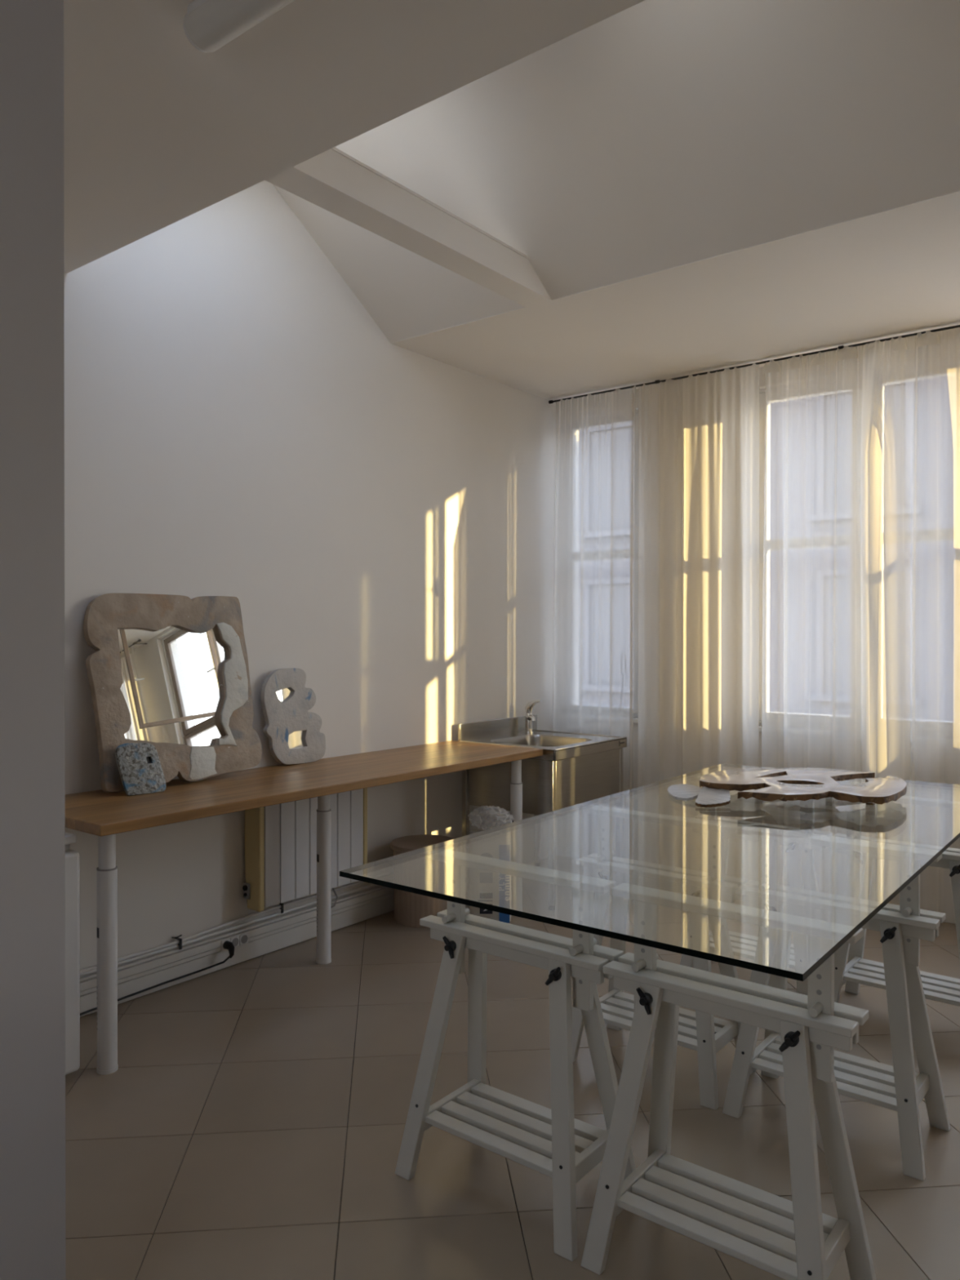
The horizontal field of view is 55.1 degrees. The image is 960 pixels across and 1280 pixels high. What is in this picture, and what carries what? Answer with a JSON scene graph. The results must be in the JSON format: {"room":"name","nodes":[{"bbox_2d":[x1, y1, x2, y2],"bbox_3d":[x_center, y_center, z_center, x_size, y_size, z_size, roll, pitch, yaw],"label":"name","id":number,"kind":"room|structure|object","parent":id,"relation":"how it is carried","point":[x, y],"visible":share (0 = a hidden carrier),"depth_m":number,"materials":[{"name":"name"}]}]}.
{"room":"design studio","nodes":[
{"label":"design studio","id":0,"kind":"room"},
{"bbox_2d":[0,0,65,1279],"bbox_3d":[-1.520,0.035,2.168,1.620,2.800,0.265,0,0,38],"label":"wall partition","id":1,"kind":"structure","parent":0,"point":[33,780],"depth_m":1.72,"materials":[{"name":"grey paint"}]},
{"bbox_2d":[64,180,555,969],"bbox_3d":[-1.704,-0.397,3.405,0.200,4.250,6.950,0,0,38],"label":"wall","id":2,"kind":"structure","parent":0,"point":[378,514],"depth_m":4.27,"materials":[{"name":"paint"}]},
{"bbox_2d":[221,937,230,951],"bbox_3d":[-1.096,1.314,3.967,0.007,0.046,0.044,0,0,38],"label":"power socket","id":3,"kind":"object","parent":2,"relation":"attached to","point":[223,940],"depth_m":3.96,"materials":[{"name":"grey plastic"}]},
{"bbox_2d":[230,935,239,946],"bbox_3d":[-1.067,1.314,4.004,0.007,0.046,0.044,0,0,38],"label":"power socket","id":4,"kind":"object","parent":2,"relation":"attached to","point":[234,940],"depth_m":4.00,"materials":[{"name":"grey plastic"}]},
{"bbox_2d":[80,871,393,973],"bbox_3d":[-1.110,1.236,3.983,0.035,0.080,2.980,0,0,38],"label":"pipe","id":5,"kind":"object","parent":2,"relation":"attached to","point":[179,942],"visible":0.66,"depth_m":3.96,"materials":[{"name":"white"}]},
{"bbox_2d":[80,877,393,977],"bbox_3d":[-1.109,1.258,3.983,0.015,0.024,2.980,0,0,38],"label":"pipe","id":6,"kind":"object","parent":2,"relation":"attached to","point":[195,940],"visible":0.62,"depth_m":4.01,"materials":[{"name":"white"}]},
{"bbox_2d":[80,880,394,1017],"bbox_3d":[-1.123,1.349,3.962,0.044,0.151,3.030,0,0,38],"label":"baseboard","id":7,"kind":"structure","parent":2,"relation":"attached to","point":[251,941],"depth_m":4.01,"materials":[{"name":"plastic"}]},
{"bbox_2d":[239,933,248,945],"bbox_3d":[-1.038,1.314,4.042,0.007,0.046,0.044,0,0,38],"label":"power socket","id":8,"kind":"object","parent":2,"relation":"attached to","point":[243,937],"depth_m":4.04,"materials":[{"name":"grey plastic"}]},
{"bbox_2d":[242,787,367,911],"bbox_3d":[-0.803,0.960,4.292,0.109,0.692,0.683,0,0,38],"label":"panel radiator","id":9,"kind":"object","parent":2,"relation":"attached to","point":[281,839],"visible":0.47,"depth_m":4.17,"materials":[{"name":"metal"}]},
{"bbox_2d":[457,714,537,741],"bbox_3d":[0.118,0.525,5.508,0.014,0.105,0.770,0,0,38],"label":"backsplash","id":10,"kind":"structure","parent":2,"relation":"attached to","point":[508,726],"depth_m":5.44,"materials":[{"name":"metal"}]},
{"bbox_2d":[633,409,638,723],"bbox_3d":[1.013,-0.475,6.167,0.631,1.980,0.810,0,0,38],"label":"window","id":11,"kind":"structure","parent":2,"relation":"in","point":[636,522],"depth_m":5.78,"materials":[{"name":"white paint"}]},
{"bbox_2d":[63,0,959,402],"bbox_3d":[0.878,-1.554,1.504,6.200,0.393,6.750,0,0,38],"label":"ceiling","id":12,"kind":"structure","parent":0,"point":[160,130],"depth_m":2.69,"materials":[{"name":"paint"}]},
{"bbox_2d":[182,0,294,52],"bbox_3d":[-0.114,-1.323,1.626,1.284,0.071,0.092,0,0,38],"label":"lamp","id":13,"kind":"object","parent":12,"relation":"attached to","point":[208,25],"visible":1,"depth_m":1.94,"materials":[{"name":"white"}]},
{"bbox_2d":[264,146,551,306],"bbox_3d":[-0.274,-1.613,3.553,0.166,0.138,1.744,0,0,38],"label":"ceiling beam","id":14,"kind":"structure","parent":12,"relation":"attached to","point":[333,180],"depth_m":3.48,"materials":[{"name":"paint"}]},
{"bbox_2d":[65,855,959,1279],"bbox_3d":[0.875,1.592,1.523,6.200,0.300,6.750,0,0,38],"label":"floor","id":15,"kind":"structure","parent":0,"point":[250,1122],"depth_m":2.66,"materials":[{"name":"tile"}]},
{"bbox_2d":[65,831,79,1075],"bbox_3d":[-1.635,1.031,2.901,0.422,0.800,0.560,0,0,38],"label":"mini fridge","id":16,"kind":"object","parent":15,"relation":"on","point":[72,857],"visible":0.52,"depth_m":2.97,"materials":[{"name":"white"}]},
{"bbox_2d":[80,940,235,1015],"bbox_3d":[-1.357,1.361,3.610,0.052,0.125,0.919,0,0,40],"label":"power cord","id":17,"kind":"object","parent":15,"relation":"on","point":[228,945],"visible":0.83,"depth_m":3.82,"materials":[{"name":"black plastic"}]},
{"bbox_2d":[65,740,542,1075],"bbox_3d":[-0.676,1.000,4.053,0.624,0.850,2.469,0,0,38],"label":"wooden desk","id":18,"kind":"object","parent":15,"relation":"on","point":[104,815],"visible":0.94,"depth_m":3.63,"materials":[{"name":"brown wood"}]},
{"bbox_2d":[115,742,165,795],"bbox_3d":[-1.277,0.483,3.464,0.061,0.194,0.180,0,0,42],"label":"ceramic tile","id":19,"kind":"structure","parent":18,"relation":"on","point":[139,765],"depth_m":3.45,"materials":[{"name":"grey stone"}]},
{"bbox_2d":[83,593,262,792],"bbox_3d":[-1.223,0.193,3.723,0.164,0.762,0.750,0,0,37],"label":"mirror","id":20,"kind":"object","parent":18,"relation":"on","point":[168,673],"visible":0.96,"depth_m":3.70,"materials":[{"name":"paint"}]},
{"bbox_2d":[117,626,226,746],"bbox_3d":[-1.230,0.195,3.722,0.004,0.550,0.610,-12,-7,37],"label":"mirror glass","id":21,"kind":"object","parent":20,"relation":"attached to","point":[171,688],"depth_m":3.71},
{"bbox_2d":[260,667,325,764],"bbox_3d":[-0.860,0.352,4.252,0.057,0.445,0.356,0,0,37],"label":"mirror","id":22,"kind":"object","parent":18,"relation":"on","point":[294,735],"visible":1,"depth_m":4.23,"materials":[{"name":"grey stone"}]},
{"bbox_2d":[275,687,292,702],"bbox_3d":[-0.902,0.254,4.215,0.003,0.100,0.150,-5,-3,37],"label":"mirror glass","id":23,"kind":"object","parent":22,"relation":"attached to","point":[282,694],"depth_m":4.21,"materials":[{"name":"white"}]},
{"bbox_2d":[288,730,305,748],"bbox_3d":[-0.854,0.461,4.255,0.003,0.105,0.170,-5,-3,37],"label":"mirror glass","id":24,"kind":"object","parent":22,"relation":"attached to","point":[296,739],"depth_m":4.26,"materials":[{"name":"white"}]},
{"bbox_2d":[390,834,458,928],"bbox_3d":[-0.283,1.225,4.688,0.348,0.394,0.348,0,0,38],"label":"trash bin","id":25,"kind":"object","parent":15,"relation":"on","point":[418,871],"visible":0.68,"depth_m":4.55,"materials":[{"name":"beige plastic"}]},
{"bbox_2d":[465,842,469,897],"bbox_3d":[-0.022,1.236,4.888,0.134,0.370,0.136,0,0,38],"label":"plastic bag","id":26,"kind":"object","parent":15,"relation":"on","point":[466,846],"visible":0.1,"depth_m":4.86,"materials":[{"name":"grey plastic"}]},
{"bbox_2d":[467,830,511,923],"bbox_3d":[0.050,1.194,4.656,0.221,0.450,0.132,0,0,0],"label":"sack","id":27,"kind":"object","parent":15,"relation":"on","point":[485,886],"visible":0.7,"depth_m":4.60,"materials":[{"name":"paper"}]},
{"bbox_2d":[480,903,492,914],"bbox_3d":[0.030,1.343,4.593,0.064,0.050,0.002,0,0,0],"label":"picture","id":28,"kind":"object","parent":27,"relation":"attached to","point":[482,911],"depth_m":4.59},
{"bbox_2d":[467,804,514,830],"bbox_3d":[0.056,0.901,4.636,0.249,0.129,0.185,0,0,38],"label":"plastic bag","id":29,"kind":"object","parent":27,"relation":"on","point":[484,817],"visible":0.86,"depth_m":4.58,"materials":[{"name":"white plastic"}]},
{"bbox_2d":[395,848,638,1261],"bbox_3d":[0.096,1.016,2.429,0.574,0.840,0.335,0,0,38],"label":"trestle","id":30,"kind":"object","parent":15,"relation":"on","point":[580,957],"visible":0.91,"depth_m":2.38,"materials":[{"name":"white paint"}]},
{"bbox_2d":[339,763,959,981],"bbox_3d":[0.846,0.587,2.941,1.158,0.013,2.444,0,0,37],"label":"glass tabletop","id":31,"kind":"object","parent":30,"relation":"on","point":[346,873],"visible":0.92,"depth_m":2.09,"materials":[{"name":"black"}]},
{"bbox_2d":[667,783,702,800],"bbox_3d":[0.757,0.559,3.392,0.113,0.034,0.239,0,0,-3],"label":"shard","id":32,"kind":"object","parent":31,"relation":"on","point":[679,792],"visible":0.97,"depth_m":3.37,"materials":[{"name":"grey ceramic"}]},
{"bbox_2d":[695,786,730,807],"bbox_3d":[0.837,0.554,3.279,0.115,0.046,0.250,0,0,20],"label":"shard","id":33,"kind":"object","parent":31,"relation":"on","point":[707,797],"visible":0.86,"depth_m":3.23,"materials":[{"name":"grey ceramic"}]},
{"bbox_2d":[699,767,906,804],"bbox_3d":[1.185,0.548,3.388,0.687,0.060,0.765,0,0,38],"label":"frame","id":34,"kind":"object","parent":31,"relation":"on","point":[770,784],"visible":1,"depth_m":3.31,"materials":[{"name":"white wood"}]},
{"bbox_2d":[457,699,626,910],"bbox_3d":[0.370,0.893,5.312,0.656,1.053,0.770,0,0,38],"label":"sink","id":35,"kind":"object","parent":15,"relation":"on","point":[573,768],"visible":0.82,"depth_m":5.14,"materials":[{"name":"metal"}]},
{"bbox_2d":[524,699,541,733],"bbox_3d":[0.309,0.469,5.591,0.128,0.209,0.118,0,0,38],"label":"faucet","id":36,"kind":"object","parent":35,"relation":"on","point":[530,717],"depth_m":5.62,"materials":[{"name":"silver metal"}]},
{"bbox_2d":[489,734,592,746],"bbox_3d":[0.344,0.783,5.282,0.480,0.416,0.480,0,0,38],"label":"basin","id":37,"kind":"object","parent":35,"relation":"in","point":[536,740],"depth_m":5.48,"materials":[{"name":"silver metal"}]},
{"bbox_2d":[466,730,626,751],"bbox_3d":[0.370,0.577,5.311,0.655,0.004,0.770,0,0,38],"label":"sink","id":38,"kind":"object","parent":35,"relation":"in","point":[583,741],"depth_m":5.39,"materials":[{"name":"metal"}]},
{"bbox_2d":[571,804,756,1110],"bbox_3d":[0.601,1.012,3.106,0.574,0.840,0.335,0,0,38],"label":"trestle","id":39,"kind":"object","parent":15,"relation":"on","point":[703,1033],"visible":0.74,"depth_m":3.04,"materials":[{"name":"white paint"}]},
{"bbox_2d":[581,883,876,1279],"bbox_3d":[0.556,1.018,2.068,0.574,0.840,0.335,0,0,38],"label":"trestle","id":40,"kind":"object","parent":15,"relation":"on","point":[811,1026],"visible":1,"depth_m":2.03,"materials":[{"name":"white paint"}]},
{"bbox_2d":[680,774,832,995],"bbox_3d":[1.149,1.009,3.814,0.574,0.840,0.335,0,0,38],"label":"trestle","id":41,"kind":"object","parent":15,"relation":"on","point":[800,856],"visible":0.27,"depth_m":3.73,"materials":[{"name":"white paint"}]},
{"bbox_2d":[722,826,951,1181],"bbox_3d":[1.060,1.015,2.743,0.574,0.840,0.335,0,0,38],"label":"trestle","id":42,"kind":"object","parent":15,"relation":"on","point":[897,1087],"visible":0.88,"depth_m":2.68,"materials":[{"name":"white paint"}]},
{"bbox_2d":[831,795,959,1006],"bbox_3d":[1.615,1.011,3.449,0.574,0.840,0.335,0,0,38],"label":"trestle","id":43,"kind":"object","parent":15,"relation":"on","point":[858,971],"visible":0.68,"depth_m":3.48,"materials":[{"name":"white paint"}]},
{"bbox_2d":[273,0,959,342],"bbox_3d":[1.449,-1.958,2.878,5.400,0.835,1.180,0,0,38],"label":"ceiling","id":44,"kind":"structure","parent":0,"point":[654,135],"depth_m":3.37,"materials":[{"name":"paint"}]},
{"bbox_2d":[633,366,765,875],"bbox_3d":[3.026,-0.183,4.256,6.600,3.223,0.220,0,0,38],"label":"wall","id":45,"kind":"structure","parent":0,"point":[762,376],"depth_m":5.72,"materials":[{"name":"paint"}]},
{"bbox_2d":[548,324,959,404],"bbox_3d":[1.494,-1.535,5.217,2.554,0.022,0.146,0,0,38],"label":"curtain rod","id":46,"kind":"object","parent":45,"relation":"attached to","point":[658,381],"visible":0.79,"depth_m":5.07,"materials":[{"name":"grey metal"}]},
{"bbox_2d":[552,385,635,859],"bbox_3d":[0.700,-0.077,5.768,0.623,2.928,0.051,0,0,38],"label":"sheer curtain","id":47,"kind":"object","parent":46,"relation":"hanging from","point":[595,468],"visible":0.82,"depth_m":5.75,"materials":[{"name":"white fabric"}]},
{"bbox_2d":[637,363,759,881],"bbox_3d":[1.257,-0.074,5.334,0.749,2.928,0.056,0,0,37],"label":"sheer curtain","id":48,"kind":"object","parent":46,"relation":"hanging from","point":[699,518],"visible":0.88,"depth_m":5.32,"materials":[{"name":"white fabric"}]},
{"bbox_2d":[761,327,959,923],"bbox_3d":[1.931,-0.070,4.687,1.066,2.928,0.275,0,0,38],"label":"sheer curtain","id":49,"kind":"object","parent":46,"relation":"hanging from","point":[861,581],"visible":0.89,"depth_m":4.65,"materials":[{"name":"white fabric"}]},
{"bbox_2d":[759,388,765,732],"bbox_3d":[2.016,-0.457,4.951,1.170,1.960,0.132,0,0,38],"label":"window","id":50,"kind":"structure","parent":45,"relation":"in","point":[762,392],"depth_m":5.28,"materials":[{"name":"white paint"}]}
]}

